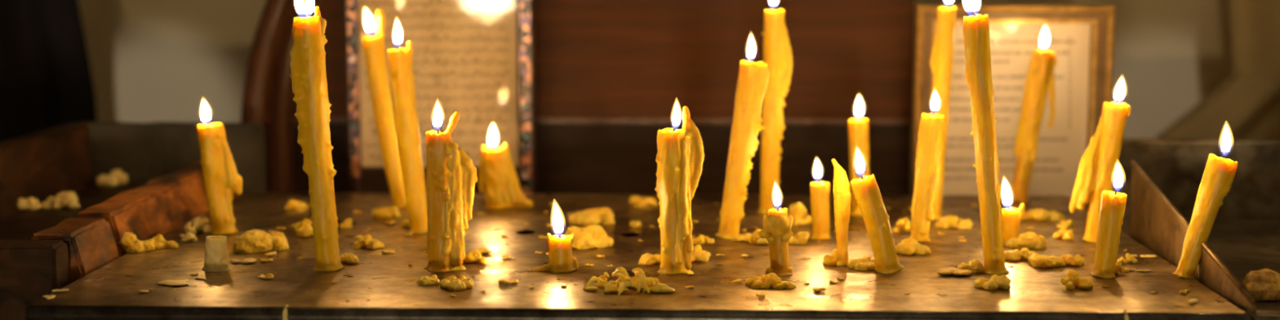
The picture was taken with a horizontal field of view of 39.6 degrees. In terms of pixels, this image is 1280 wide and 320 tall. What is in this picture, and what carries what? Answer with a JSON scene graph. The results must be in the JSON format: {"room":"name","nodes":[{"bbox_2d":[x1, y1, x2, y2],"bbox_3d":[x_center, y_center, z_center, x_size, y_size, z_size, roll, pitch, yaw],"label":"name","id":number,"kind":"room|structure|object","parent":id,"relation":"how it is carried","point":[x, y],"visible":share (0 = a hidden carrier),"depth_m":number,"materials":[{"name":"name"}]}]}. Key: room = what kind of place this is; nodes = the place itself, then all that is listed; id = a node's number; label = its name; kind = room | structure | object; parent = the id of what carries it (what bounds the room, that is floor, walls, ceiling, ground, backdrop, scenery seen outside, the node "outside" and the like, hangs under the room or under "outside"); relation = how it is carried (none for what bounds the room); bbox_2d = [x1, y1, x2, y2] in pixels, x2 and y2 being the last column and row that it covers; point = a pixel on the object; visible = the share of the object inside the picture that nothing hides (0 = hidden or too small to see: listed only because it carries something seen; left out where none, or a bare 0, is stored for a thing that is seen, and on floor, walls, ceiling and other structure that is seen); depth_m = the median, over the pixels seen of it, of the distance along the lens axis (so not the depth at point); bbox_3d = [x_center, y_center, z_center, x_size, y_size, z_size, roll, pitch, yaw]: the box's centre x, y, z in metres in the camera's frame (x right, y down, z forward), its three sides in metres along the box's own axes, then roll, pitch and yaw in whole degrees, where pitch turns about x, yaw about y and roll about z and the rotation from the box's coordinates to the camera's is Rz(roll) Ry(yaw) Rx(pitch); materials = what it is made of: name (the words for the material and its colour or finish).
{"room":"church","nodes":[
{"label":"church","id":0,"kind":"room"},
{"bbox_2d":[78,0,1234,195],"bbox_3d":[0.059,-0.466,1.836,4.400,2.650,0.080,0,7,2],"label":"wall","id":1,"kind":"structure","parent":0,"point":[151,60],"depth_m":1.85,"materials":[{"name":"grey paint"}]},
{"bbox_3d":[-0.011,1.138,-0.205,4.400,0.060,4.350,0,7,2],"label":"floor","id":2,"kind":"structure","parent":0,"visible":0},
{"bbox_2d":[0,0,97,142],"bbox_3d":[-0.682,-0.288,1.589,0.409,2.556,0.030,0,7,2],"label":"curtain","id":3,"kind":"object","parent":2,"relation":"on","point":[46,81],"visible":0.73,"depth_m":1.61,"materials":[{"name":"fabric"}]},
{"bbox_2d":[1155,0,1279,138],"bbox_3d":[0.688,-0.329,1.661,0.400,2.383,0.029,0,7,2],"label":"drape","id":4,"kind":"object","parent":2,"relation":"on","point":[1248,103],"visible":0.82,"depth_m":1.70,"materials":[{"name":"fabric"}]},
{"bbox_3d":[0.037,0.506,1.260,1.240,0.855,0.711,0,7,2],"label":"wooden table","id":5,"kind":"object","parent":2,"relation":"on","visible":0},
{"bbox_2d":[0,121,266,319],"bbox_3d":[-0.423,0.040,1.151,0.273,0.094,0.411,0,7,2],"label":"wooden box","id":6,"kind":"object","parent":5,"relation":"on","point":[42,251],"visible":0.67,"depth_m":1.19,"materials":[{"name":"orange wood"}]},
{"bbox_2d":[17,196,42,210],"bbox_3d":[-0.411,0.029,1.191,0.018,0.008,0.017,0,7,2],"label":"scrap","id":7,"kind":"object","parent":6,"relation":"in","point":[31,203],"visible":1,"depth_m":1.19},
{"bbox_2d":[40,191,79,208],"bbox_3d":[-0.391,0.027,1.200,0.027,0.011,0.016,0,7,2],"label":"scrap","id":8,"kind":"object","parent":6,"relation":"in","point":[68,199],"visible":1,"depth_m":1.20,"materials":[{"name":"wax"}]},
{"bbox_2d":[96,168,128,186],"bbox_3d":[-0.392,0.013,1.318,0.021,0.012,0.019,0,7,2],"label":"scrap","id":9,"kind":"object","parent":6,"relation":"in","point":[115,177],"visible":1,"depth_m":1.31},
{"bbox_2d":[343,0,536,193],"bbox_3d":[-0.151,-0.079,1.350,0.143,0.285,0.026,0,7,-3],"label":"picture frame","id":10,"kind":"object","parent":5,"relation":"on","point":[475,59],"visible":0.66,"depth_m":1.35,"materials":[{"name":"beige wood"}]},
{"bbox_2d":[240,0,914,195],"bbox_3d":[-0.054,-0.065,1.420,0.539,0.246,0.030,0,7,2],"label":"backboard","id":11,"kind":"object","parent":5,"relation":"on","point":[611,75],"visible":0.48,"depth_m":1.41,"materials":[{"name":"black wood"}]},
{"bbox_2d":[25,192,1249,319],"bbox_3d":[0.002,0.072,1.093,0.606,0.045,0.425,0,7,2],"label":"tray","id":12,"kind":"object","parent":5,"relation":"on","point":[110,291],"visible":0.7,"depth_m":0.97,"materials":[{"name":"metal"}]},
{"bbox_2d":[41,294,56,299],"bbox_3d":[-0.303,0.070,0.910,0.007,0.001,0.009,0,7,2],"label":"flake","id":13,"kind":"object","parent":12,"relation":"on","point":[51,296],"visible":1,"depth_m":0.91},
{"bbox_2d":[51,288,69,292],"bbox_3d":[-0.302,0.068,0.927,0.009,0.001,0.006,-2,7,-16],"label":"flake","id":14,"kind":"object","parent":12,"relation":"on","point":[55,290],"visible":1,"depth_m":0.93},
{"bbox_2d":[119,231,155,253],"bbox_3d":[-0.300,0.048,1.051,0.025,0.011,0.014,0,7,2],"label":"lump","id":15,"kind":"object","parent":12,"relation":"on","point":[129,242],"visible":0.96,"depth_m":1.05,"materials":[{"name":"wax"}]},
{"bbox_2d":[138,289,148,293],"bbox_3d":[-0.258,0.068,0.925,0.005,0.001,0.004,-2,7,-16],"label":"crumb","id":16,"kind":"object","parent":12,"relation":"on","point":[140,291],"visible":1,"depth_m":0.92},
{"bbox_2d":[148,234,178,249],"bbox_3d":[-0.286,0.048,1.063,0.018,0.008,0.010,-3,7,-27],"label":"lump","id":17,"kind":"object","parent":12,"relation":"on","point":[159,242],"visible":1,"depth_m":1.06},
{"bbox_2d":[157,279,189,285],"bbox_3d":[-0.249,0.065,0.949,0.017,0.002,0.015,0,7,2],"label":"flake","id":18,"kind":"object","parent":12,"relation":"on","point":[169,282],"visible":1,"depth_m":0.94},
{"bbox_2d":[181,232,197,241],"bbox_3d":[-0.276,0.047,1.088,0.010,0.006,0.007,-3,7,-23],"label":"lump","id":19,"kind":"object","parent":12,"relation":"on","point":[188,237],"visible":1,"depth_m":1.09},
{"bbox_2d":[190,272,198,275],"bbox_3d":[-0.244,0.062,0.974,0.004,0.001,0.005,0,7,-3],"label":"crumb","id":20,"kind":"object","parent":12,"relation":"on","point":[192,273],"visible":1,"depth_m":0.97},
{"bbox_2d":[184,216,212,233],"bbox_3d":[-0.279,0.041,1.123,0.018,0.010,0.014,0,7,2],"label":"lump","id":21,"kind":"object","parent":12,"relation":"on","point":[197,224],"visible":0.99,"depth_m":1.12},
{"bbox_2d":[194,275,204,279],"bbox_3d":[-0.238,0.064,0.964,0.006,0.001,0.006,0,7,2],"label":"flake","id":22,"kind":"object","parent":12,"relation":"on","point":[200,277],"visible":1,"depth_m":0.96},
{"bbox_2d":[201,235,231,271],"bbox_3d":[-0.236,0.052,0.991,0.016,0.019,0.016,0,7,2],"label":"stub","id":23,"kind":"object","parent":12,"relation":"on","point":[216,256],"visible":1,"depth_m":0.98,"materials":[{"name":"wax"}]},
{"bbox_2d":[197,99,242,235],"bbox_3d":[-0.264,0.003,1.117,0.027,0.086,0.018,0,7,2],"label":"lit candle","id":24,"kind":"object","parent":12,"relation":"on","point":[221,178],"visible":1,"depth_m":1.11,"materials":[{"name":"wax"}]},
{"bbox_2d":[229,257,256,263],"bbox_3d":[-0.227,0.057,1.014,0.016,0.002,0.011,0,7,2],"label":"flake","id":25,"kind":"object","parent":12,"relation":"on","point":[248,260],"visible":1,"depth_m":1.01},
{"bbox_2d":[232,229,288,253],"bbox_3d":[-0.225,0.047,1.058,0.029,0.013,0.034,2,7,17],"label":"lump","id":26,"kind":"object","parent":12,"relation":"on","point":[254,241],"visible":1,"depth_m":1.05,"materials":[{"name":"wax"}]},
{"bbox_2d":[257,273,273,278],"bbox_3d":[-0.203,0.063,0.964,0.008,0.002,0.007,2,7,13],"label":"crumb","id":27,"kind":"object","parent":12,"relation":"on","point":[268,275],"visible":1,"depth_m":0.96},
{"bbox_2d":[259,257,273,262],"bbox_3d":[-0.213,0.057,1.016,0.008,0.002,0.006,-1,7,-12],"label":"crumb","id":28,"kind":"object","parent":12,"relation":"on","point":[263,260],"visible":1,"depth_m":1.01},
{"bbox_2d":[265,251,276,255],"bbox_3d":[-0.215,0.055,1.036,0.005,0.002,0.008,1,7,12],"label":"crumb","id":29,"kind":"object","parent":12,"relation":"on","point":[273,253],"visible":1,"depth_m":1.03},
{"bbox_2d":[275,226,286,229],"bbox_3d":[-0.229,0.043,1.134,0.005,0.002,0.006,5,9,38],"label":"crumb","id":30,"kind":"object","parent":12,"relation":"on","point":[276,228],"visible":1,"depth_m":1.13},
{"bbox_2d":[282,304,288,319],"bbox_3d":[-0.177,0.078,0.887,0.003,0.010,0.007,0,7,2],"label":"drip","id":31,"kind":"object","parent":12,"relation":"on","point":[285,311],"visible":1,"depth_m":0.88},
{"bbox_2d":[284,199,308,209],"bbox_3d":[-0.237,0.030,1.228,0.016,0.006,0.012,0,7,2],"label":"lump","id":32,"kind":"object","parent":12,"relation":"on","point":[291,204],"visible":1,"depth_m":1.22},
{"bbox_2d":[293,218,313,237],"bbox_3d":[-0.208,0.042,1.112,0.019,0.010,0.019,6,9,44],"label":"lump","id":33,"kind":"object","parent":12,"relation":"on","point":[304,228],"visible":0.62,"depth_m":1.10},
{"bbox_2d":[289,0,344,271],"bbox_3d":[-0.179,-0.018,0.985,0.027,0.159,0.019,0,7,2],"label":"lit candle","id":34,"kind":"object","parent":12,"relation":"on","point":[308,76],"visible":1,"depth_m":0.98,"materials":[{"name":"wax"}]},
{"bbox_2d":[339,217,353,228],"bbox_3d":[-0.189,0.041,1.141,0.008,0.006,0.011,0,7,2],"label":"lump","id":35,"kind":"object","parent":12,"relation":"on","point":[347,224],"visible":1,"depth_m":1.14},
{"bbox_2d":[340,253,359,263],"bbox_3d":[-0.166,0.056,1.014,0.010,0.006,0.014,-2,7,-18],"label":"lump","id":36,"kind":"object","parent":12,"relation":"on","point":[349,258],"visible":0.97,"depth_m":1.01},
{"bbox_2d":[352,209,362,213],"bbox_3d":[-0.192,0.035,1.207,0.006,0.002,0.005,1,7,8],"label":"crumb","id":37,"kind":"object","parent":12,"relation":"on","point":[354,211],"visible":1,"depth_m":1.21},
{"bbox_2d":[354,235,364,239],"bbox_3d":[-0.173,0.048,1.097,0.007,0.002,0.006,6,9,42],"label":"crumb","id":38,"kind":"object","parent":12,"relation":"on","point":[357,237],"visible":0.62,"depth_m":1.09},
{"bbox_2d":[352,234,384,249],"bbox_3d":[-0.163,0.048,1.064,0.018,0.008,0.011,2,7,19],"label":"lump","id":39,"kind":"object","parent":12,"relation":"on","point":[366,242],"visible":1,"depth_m":1.06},
{"bbox_2d":[361,8,406,208],"bbox_3d":[-0.174,-0.037,1.227,0.035,0.140,0.016,0,7,2],"label":"lit candle","id":40,"kind":"object","parent":12,"relation":"on","point":[373,46],"visible":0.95,"depth_m":1.22,"materials":[{"name":"wax"}]},
{"bbox_2d":[371,206,400,219],"bbox_3d":[-0.169,0.034,1.185,0.020,0.008,0.019,0,7,2],"label":"lump","id":41,"kind":"object","parent":12,"relation":"on","point":[389,212],"visible":1,"depth_m":1.18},
{"bbox_2d":[381,249,395,253],"bbox_3d":[-0.148,0.054,1.044,0.008,0.002,0.006,0,7,2],"label":"flake","id":42,"kind":"object","parent":12,"relation":"on","point":[389,251],"visible":1,"depth_m":1.04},
{"bbox_2d":[385,220,395,224],"bbox_3d":[-0.162,0.041,1.157,0.006,0.002,0.007,-4,8,-32],"label":"crumb","id":43,"kind":"object","parent":12,"relation":"on","point":[391,222],"visible":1,"depth_m":1.16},
{"bbox_2d":[400,218,409,226],"bbox_3d":[-0.149,0.040,1.148,0.011,0.005,0.009,-1,7,-9],"label":"lump","id":44,"kind":"object","parent":12,"relation":"on","point":[405,223],"visible":0.52,"depth_m":1.14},
{"bbox_2d":[386,19,427,233],"bbox_3d":[-0.144,-0.023,1.122,0.029,0.136,0.019,1,7,10],"label":"lit candle","id":45,"kind":"object","parent":12,"relation":"on","point":[402,77],"visible":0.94,"depth_m":1.12,"materials":[{"name":"wax"}]},
{"bbox_2d":[416,274,439,285],"bbox_3d":[-0.113,0.064,0.949,0.013,0.004,0.009,-3,7,-24],"label":"lump","id":46,"kind":"object","parent":12,"relation":"on","point":[433,280],"visible":1,"depth_m":0.95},
{"bbox_2d":[423,102,477,272],"bbox_3d":[-0.106,0.013,0.990,0.029,0.096,0.022,-2,7,-18],"label":"lit candle","id":47,"kind":"object","parent":12,"relation":"on","point":[451,178],"visible":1,"depth_m":0.98,"materials":[{"name":"wax"}]},
{"bbox_2d":[439,274,473,290],"bbox_3d":[-0.097,0.064,0.938,0.017,0.006,0.016,5,8,35],"label":"lump","id":48,"kind":"object","parent":12,"relation":"on","point":[451,282],"visible":1,"depth_m":0.93,"materials":[{"name":"wax"}]},
{"bbox_2d":[462,249,486,263],"bbox_3d":[-0.096,0.055,1.013,0.016,0.008,0.010,0,7,2],"label":"lump","id":49,"kind":"object","parent":12,"relation":"on","point":[473,256],"visible":0.85,"depth_m":1.01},
{"bbox_2d":[477,247,491,253],"bbox_3d":[-0.092,0.053,1.046,0.011,0.003,0.013,0,7,2],"label":"flake","id":50,"kind":"object","parent":12,"relation":"on","point":[483,250],"visible":0.77,"depth_m":1.04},
{"bbox_2d":[477,123,533,208],"bbox_3d":[-0.094,0.003,1.233,0.035,0.060,0.024,4,8,28],"label":"lit candle","id":51,"kind":"object","parent":12,"relation":"on","point":[496,171],"visible":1,"depth_m":1.23,"materials":[{"name":"wax"}]},
{"bbox_2d":[501,254,510,258],"bbox_3d":[-0.077,0.056,1.028,0.006,0.002,0.005,-2,7,-19],"label":"crumb","id":52,"kind":"object","parent":12,"relation":"on","point":[503,255],"visible":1,"depth_m":1.03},
{"bbox_2d":[497,279,519,284],"bbox_3d":[-0.070,0.065,0.949,0.011,0.002,0.007,-3,7,-26],"label":"flake","id":53,"kind":"object","parent":12,"relation":"on","point":[502,281],"visible":1,"depth_m":0.95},
{"bbox_2d":[533,202,578,273],"bbox_3d":[-0.046,0.041,0.988,0.023,0.040,0.016,3,7,22],"label":"lit candle","id":54,"kind":"object","parent":12,"relation":"on","point":[562,260],"visible":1,"depth_m":0.98,"materials":[{"name":"wax"}]},
{"bbox_2d":[560,283,567,287],"bbox_3d":[-0.040,0.066,0.940,0.004,0.001,0.006,1,7,12],"label":"crumb","id":55,"kind":"object","parent":12,"relation":"on","point":[563,285],"visible":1,"depth_m":0.94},
{"bbox_2d":[564,224,613,248],"bbox_3d":[-0.031,0.045,1.072,0.028,0.012,0.027,-2,7,-14],"label":"lump","id":56,"kind":"object","parent":12,"relation":"on","point":[591,237],"visible":0.85,"depth_m":1.06,"materials":[{"name":"wax"}]},
{"bbox_2d":[568,207,615,226],"bbox_3d":[-0.031,0.036,1.159,0.028,0.011,0.024,-5,8,-37],"label":"lump","id":57,"kind":"object","parent":12,"relation":"on","point":[604,215],"visible":0.98,"depth_m":1.15,"materials":[{"name":"wax"}]},
{"bbox_2d":[582,266,659,295],"bbox_3d":[-0.009,0.062,0.929,0.042,0.012,0.031,0,7,2],"label":"lump","id":58,"kind":"object","parent":12,"relation":"on","point":[623,282],"visible":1,"depth_m":0.93,"materials":[{"name":"wax"}]},
{"bbox_2d":[629,220,641,227],"bbox_3d":[-0.003,0.041,1.144,0.007,0.004,0.008,-5,8,-34],"label":"lump","id":59,"kind":"object","parent":12,"relation":"on","point":[633,224],"visible":1,"depth_m":1.14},
{"bbox_2d":[628,195,657,206],"bbox_3d":[0.003,0.028,1.243,0.021,0.007,0.015,-3,7,-23],"label":"lump","id":60,"kind":"object","parent":12,"relation":"on","point":[637,201],"visible":1,"depth_m":1.24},
{"bbox_2d":[638,253,661,265],"bbox_3d":[0.007,0.056,1.010,0.017,0.006,0.012,-4,8,-28],"label":"lump","id":61,"kind":"object","parent":12,"relation":"on","point":[647,259],"visible":0.78,"depth_m":1.01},
{"bbox_2d":[648,283,675,293],"bbox_3d":[0.011,0.066,0.926,0.015,0.004,0.008,0,7,2],"label":"lump","id":62,"kind":"object","parent":12,"relation":"on","point":[658,287],"visible":1,"depth_m":0.92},
{"bbox_2d":[654,100,704,275],"bbox_3d":[0.021,0.014,0.978,0.025,0.097,0.019,4,8,31],"label":"lit candle","id":63,"kind":"object","parent":12,"relation":"on","point":[680,157],"visible":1,"depth_m":0.97,"materials":[{"name":"wax"}]},
{"bbox_2d":[684,285,694,288],"bbox_3d":[0.026,0.067,0.936,0.005,0.001,0.003,1,7,8],"label":"crumb","id":64,"kind":"object","parent":12,"relation":"on","point":[686,286],"visible":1,"depth_m":0.94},
{"bbox_2d":[686,271,694,275],"bbox_3d":[0.028,0.062,0.975,0.004,0.001,0.005,5,8,38],"label":"crumb","id":65,"kind":"object","parent":12,"relation":"on","point":[689,273],"visible":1,"depth_m":0.97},
{"bbox_2d":[691,244,710,262],"bbox_3d":[0.032,0.053,1.019,0.017,0.009,0.012,0,7,2],"label":"lump","id":66,"kind":"object","parent":12,"relation":"on","point":[698,255],"visible":0.67,"depth_m":1.01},
{"bbox_2d":[692,234,715,244],"bbox_3d":[0.038,0.048,1.082,0.012,0.005,0.013,6,9,42],"label":"lump","id":67,"kind":"object","parent":12,"relation":"on","point":[701,239],"visible":0.93,"depth_m":1.08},
{"bbox_2d":[728,279,742,283],"bbox_3d":[0.051,0.065,0.950,0.009,0.002,0.004,-3,7,-21],"label":"crumb","id":68,"kind":"object","parent":12,"relation":"on","point":[737,280],"visible":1,"depth_m":0.95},
{"bbox_2d":[731,232,751,241],"bbox_3d":[0.062,0.047,1.091,0.012,0.005,0.011,0,7,2],"label":"lump","id":69,"kind":"object","parent":12,"relation":"on","point":[740,237],"visible":1,"depth_m":1.09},
{"bbox_2d":[715,34,768,239],"bbox_3d":[0.063,-0.016,1.099,0.033,0.128,0.018,0,7,-1],"label":"lit candle","id":70,"kind":"object","parent":12,"relation":"on","point":[753,77],"visible":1,"depth_m":1.09,"materials":[{"name":"wax"}]},
{"bbox_2d":[747,228,768,244],"bbox_3d":[0.072,0.046,1.079,0.013,0.009,0.012,0,7,2],"label":"lump","id":71,"kind":"object","parent":12,"relation":"on","point":[754,237],"visible":0.77,"depth_m":1.08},
{"bbox_2d":[755,293,765,297],"bbox_3d":[0.061,0.069,0.912,0.004,0.002,0.010,-2,7,-16],"label":"crumb","id":72,"kind":"object","parent":12,"relation":"on","point":[759,295],"visible":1,"depth_m":0.91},
{"bbox_2d":[744,272,781,288],"bbox_3d":[0.065,0.063,0.942,0.016,0.007,0.016,-4,8,-31],"label":"lump","id":73,"kind":"object","parent":12,"relation":"on","point":[762,282],"visible":1,"depth_m":0.94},
{"bbox_2d":[756,0,792,214],"bbox_3d":[0.091,-0.043,1.200,0.022,0.159,0.016,-3,7,-22],"label":"lit candle","id":74,"kind":"object","parent":12,"relation":"on","point":[777,54],"visible":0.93,"depth_m":1.19,"materials":[{"name":"wax"}]},
{"bbox_2d":[758,182,793,276],"bbox_3d":[0.075,0.037,0.973,0.019,0.052,0.015,-2,7,-13],"label":"lit candle","id":75,"kind":"object","parent":12,"relation":"on","point":[777,223],"visible":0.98,"depth_m":0.97,"materials":[{"name":"wax"}]},
{"bbox_2d":[771,280,795,289],"bbox_3d":[0.076,0.066,0.936,0.013,0.004,0.009,0,7,2],"label":"lump","id":76,"kind":"object","parent":12,"relation":"on","point":[781,284],"visible":1,"depth_m":0.93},
{"bbox_2d":[788,231,809,244],"bbox_3d":[0.096,0.047,1.079,0.014,0.008,0.012,0,7,2],"label":"lump","id":77,"kind":"object","parent":12,"relation":"on","point":[801,237],"visible":0.91,"depth_m":1.08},
{"bbox_2d":[787,201,811,226],"bbox_3d":[0.102,0.035,1.154,0.019,0.015,0.014,6,9,43],"label":"lump","id":78,"kind":"object","parent":12,"relation":"on","point":[798,211],"visible":0.83,"depth_m":1.15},
{"bbox_2d":[813,287,826,292],"bbox_3d":[0.093,0.067,0.928,0.006,0.002,0.006,-4,8,-30],"label":"crumb","id":79,"kind":"object","parent":12,"relation":"on","point":[816,289],"visible":1,"depth_m":0.93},
{"bbox_2d":[808,158,831,239],"bbox_3d":[0.112,0.023,1.100,0.014,0.051,0.015,0,7,2],"label":"lit candle","id":80,"kind":"object","parent":12,"relation":"on","point":[820,191],"visible":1,"depth_m":1.10,"materials":[{"name":"yellow wax"}]},
{"bbox_2d":[822,158,851,266],"bbox_3d":[0.111,0.029,1.004,0.016,0.060,0.011,0,7,2],"label":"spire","id":81,"kind":"object","parent":12,"relation":"on","point":[842,194],"visible":1,"depth_m":1.00,"materials":[{"name":"wax"}]},
{"bbox_2d":[848,95,869,216],"bbox_3d":[0.148,-0.004,1.196,0.017,0.082,0.017,0,7,2],"label":"lit candle","id":82,"kind":"object","parent":12,"relation":"on","point":[858,128],"visible":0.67,"depth_m":1.19,"materials":[{"name":"yellow wax"}]},
{"bbox_2d":[847,257,875,271],"bbox_3d":[0.127,0.058,0.996,0.021,0.006,0.018,0,7,2],"label":"lump","id":83,"kind":"object","parent":12,"relation":"on","point":[864,264],"visible":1,"depth_m":0.99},
{"bbox_2d":[850,147,904,274],"bbox_3d":[0.132,0.027,0.983,0.030,0.071,0.019,0,7,2],"label":"lit candle","id":84,"kind":"object","parent":12,"relation":"on","point":[867,193],"visible":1,"depth_m":0.98,"materials":[{"name":"yellow wax"}]},
{"bbox_2d":[892,217,911,233],"bbox_3d":[0.167,0.041,1.121,0.011,0.009,0.013,-6,9,-42],"label":"lump","id":85,"kind":"object","parent":12,"relation":"on","point":[904,224],"visible":0.89,"depth_m":1.12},
{"bbox_2d":[895,237,931,255],"bbox_3d":[0.160,0.050,1.045,0.017,0.009,0.017,-5,8,-37],"label":"lump","id":86,"kind":"object","parent":12,"relation":"on","point":[908,246],"visible":0.98,"depth_m":1.04,"materials":[{"name":"wax"}]},
{"bbox_2d":[909,90,944,241],"bbox_3d":[0.175,0.003,1.088,0.021,0.094,0.015,0,7,2],"label":"lit candle","id":87,"kind":"object","parent":12,"relation":"on","point":[931,129],"visible":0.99,"depth_m":1.08,"materials":[{"name":"wax"}]},
{"bbox_2d":[929,0,956,219],"bbox_3d":[0.198,-0.040,1.177,0.020,0.158,0.014,1,7,11],"label":"lit candle","id":88,"kind":"object","parent":12,"relation":"on","point":[942,52],"visible":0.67,"depth_m":1.17,"materials":[{"name":"wax"}]},
{"bbox_2d":[934,215,973,229],"bbox_3d":[0.202,0.039,1.143,0.024,0.008,0.015,1,7,11],"label":"lump","id":89,"kind":"object","parent":12,"relation":"on","point":[948,221],"visible":1,"depth_m":1.14,"materials":[{"name":"wax"}]},
{"bbox_2d":[937,266,971,275],"bbox_3d":[0.172,0.061,0.976,0.019,0.003,0.015,0,7,2],"label":"flake","id":90,"kind":"object","parent":12,"relation":"on","point":[950,270],"visible":1,"depth_m":0.97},
{"bbox_2d":[956,258,984,273],"bbox_3d":[0.185,0.058,0.984,0.019,0.007,0.011,0,7,2],"label":"lump","id":91,"kind":"object","parent":12,"relation":"on","point":[975,265],"visible":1,"depth_m":0.98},
{"bbox_2d":[962,0,1008,275],"bbox_3d":[0.190,-0.017,0.972,0.029,0.160,0.017,-1,7,-7],"label":"lit candle","id":92,"kind":"object","parent":12,"relation":"on","point":[975,28],"visible":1,"depth_m":0.97,"materials":[{"name":"yellow wax"}]},
{"bbox_2d":[973,274,1010,290],"bbox_3d":[0.186,0.064,0.938,0.018,0.007,0.015,-2,7,-18],"label":"lump","id":93,"kind":"object","parent":12,"relation":"on","point":[996,282],"visible":1,"depth_m":0.93,"materials":[{"name":"wax"}]},
{"bbox_2d":[1001,178,1024,246],"bbox_3d":[0.224,0.030,1.074,0.014,0.043,0.014,5,9,39],"label":"lit candle","id":94,"kind":"object","parent":12,"relation":"on","point":[1011,217],"visible":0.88,"depth_m":1.07,"materials":[{"name":"wax"}]},
{"bbox_2d":[1004,248,1035,261],"bbox_3d":[0.218,0.054,1.025,0.023,0.007,0.013,-2,7,-20],"label":"lump","id":95,"kind":"object","parent":12,"relation":"on","point":[1015,255],"visible":0.86,"depth_m":1.02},
{"bbox_2d":[1004,231,1047,248],"bbox_3d":[0.232,0.047,1.067,0.024,0.010,0.019,-3,7,-21],"label":"lump","id":96,"kind":"object","parent":12,"relation":"on","point":[1029,240],"visible":1,"depth_m":1.06,"materials":[{"name":"wax"}]},
{"bbox_2d":[1010,26,1057,201],"bbox_3d":[0.279,-0.034,1.262,0.033,0.126,0.017,0,7,2],"label":"lit candle","id":97,"kind":"object","parent":12,"relation":"on","point":[1040,74],"visible":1,"depth_m":1.26,"materials":[{"name":"yellow wax"}]},
{"bbox_2d":[1020,208,1064,221],"bbox_3d":[0.264,0.035,1.179,0.035,0.008,0.021,0,7,2],"label":"lump","id":98,"kind":"object","parent":12,"relation":"on","point":[1041,215],"visible":0.74,"depth_m":1.17,"materials":[{"name":"wax"}]},
{"bbox_2d":[1028,253,1066,267],"bbox_3d":[0.230,0.057,1.004,0.020,0.006,0.017,0,7,2],"label":"lump","id":99,"kind":"object","parent":12,"relation":"on","point":[1037,260],"visible":1,"depth_m":1.00,"materials":[{"name":"wax"}]},
{"bbox_2d":[1053,227,1074,239],"bbox_3d":[0.262,0.045,1.098,0.014,0.007,0.012,4,8,32],"label":"lump","id":100,"kind":"object","parent":12,"relation":"on","point":[1063,233],"visible":1,"depth_m":1.09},
{"bbox_2d":[1057,219,1074,228],"bbox_3d":[0.275,0.041,1.141,0.011,0.005,0.009,-4,8,-32],"label":"lump","id":101,"kind":"object","parent":12,"relation":"on","point":[1068,224],"visible":0.93,"depth_m":1.14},
{"bbox_2d":[1060,253,1084,266],"bbox_3d":[0.244,0.056,1.008,0.016,0.006,0.011,4,8,30],"label":"lump","id":102,"kind":"object","parent":12,"relation":"on","point":[1069,260],"visible":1,"depth_m":1.00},
{"bbox_2d":[1060,270,1093,289],"bbox_3d":[0.230,0.063,0.936,0.017,0.010,0.013,0,7,2],"label":"lump","id":103,"kind":"object","parent":12,"relation":"on","point":[1073,277],"visible":1,"depth_m":0.93,"materials":[{"name":"wax"}]},
{"bbox_2d":[1069,77,1131,243],"bbox_3d":[0.281,-0.001,1.085,0.035,0.102,0.018,-1,7,-6],"label":"lit candle","id":104,"kind":"object","parent":12,"relation":"on","point":[1097,165],"visible":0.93,"depth_m":1.08,"materials":[{"name":"wax"}]},
{"bbox_2d":[1088,162,1127,279],"bbox_3d":[0.256,0.031,0.969,0.018,0.064,0.017,0,7,2],"label":"lit candle","id":105,"kind":"object","parent":12,"relation":"on","point":[1113,204],"visible":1,"depth_m":0.96,"materials":[{"name":"yellow wax"}]},
{"bbox_2d":[1115,262,1128,274],"bbox_3d":[0.264,0.059,0.978,0.010,0.007,0.007,0,7,2],"label":"lump","id":106,"kind":"object","parent":12,"relation":"on","point":[1118,268],"visible":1,"depth_m":0.98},
{"bbox_2d":[1123,310,1128,319],"bbox_3d":[0.239,0.079,0.874,0.003,0.010,0.007,0,7,2],"label":"drip","id":107,"kind":"object","parent":12,"relation":"on","point":[1126,317],"visible":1,"depth_m":0.87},
{"bbox_2d":[1116,253,1137,263],"bbox_3d":[0.277,0.056,1.011,0.012,0.006,0.005,0,7,2],"label":"lump","id":108,"kind":"object","parent":12,"relation":"on","point":[1129,258],"visible":0.91,"depth_m":1.01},
{"bbox_2d":[1124,268,1151,271],"bbox_3d":[0.276,0.061,0.987,0.017,0.001,0.008,4,8,29],"label":"flake","id":109,"kind":"object","parent":12,"relation":"on","point":[1130,269],"visible":1,"depth_m":0.98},
{"bbox_2d":[1129,253,1157,257],"bbox_3d":[0.293,0.056,1.033,0.015,0.001,0.007,0,7,2],"label":"flake","id":110,"kind":"object","parent":12,"relation":"on","point":[1140,255],"visible":0.94,"depth_m":1.03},
{"bbox_2d":[1179,290,1187,293],"bbox_3d":[0.281,0.068,0.921,0.004,0.002,0.005,1,7,9],"label":"crumb","id":111,"kind":"object","parent":12,"relation":"on","point":[1180,291],"visible":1,"depth_m":0.92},
{"bbox_2d":[1187,298,1198,303],"bbox_3d":[0.279,0.071,0.896,0.007,0.002,0.004,-5,8,-36],"label":"flake","id":112,"kind":"object","parent":12,"relation":"on","point":[1192,300],"visible":1,"depth_m":0.89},
{"bbox_2d":[1172,124,1237,279],"bbox_3d":[0.307,0.021,0.965,0.033,0.086,0.016,0,7,2],"label":"lit candle","id":113,"kind":"object","parent":12,"relation":"on","point":[1219,174],"visible":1,"depth_m":0.96,"materials":[{"name":"yellow wax"}]},
{"bbox_2d":[911,4,1115,208],"bbox_3d":[0.281,-0.031,1.384,0.146,0.183,0.117,0,7,2],"label":"picture frame","id":114,"kind":"object","parent":5,"relation":"on","point":[1081,37],"visible":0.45,"depth_m":1.33,"materials":[{"name":"brown paint"}]},
{"bbox_2d":[1114,137,1279,319],"bbox_3d":[0.458,0.050,1.085,0.302,0.091,0.448,0,7,2],"label":"wooden box","id":115,"kind":"object","parent":5,"relation":"on","point":[1162,177],"visible":0.56,"depth_m":1.28,"materials":[{"name":"wood"}]},
{"bbox_2d":[1242,267,1279,301],"bbox_3d":[0.359,0.070,1.005,0.040,0.015,0.030,0,7,2],"label":"lump","id":116,"kind":"object","parent":115,"relation":"in","point":[1264,284],"visible":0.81,"depth_m":1.00,"materials":[{"name":"wax"}]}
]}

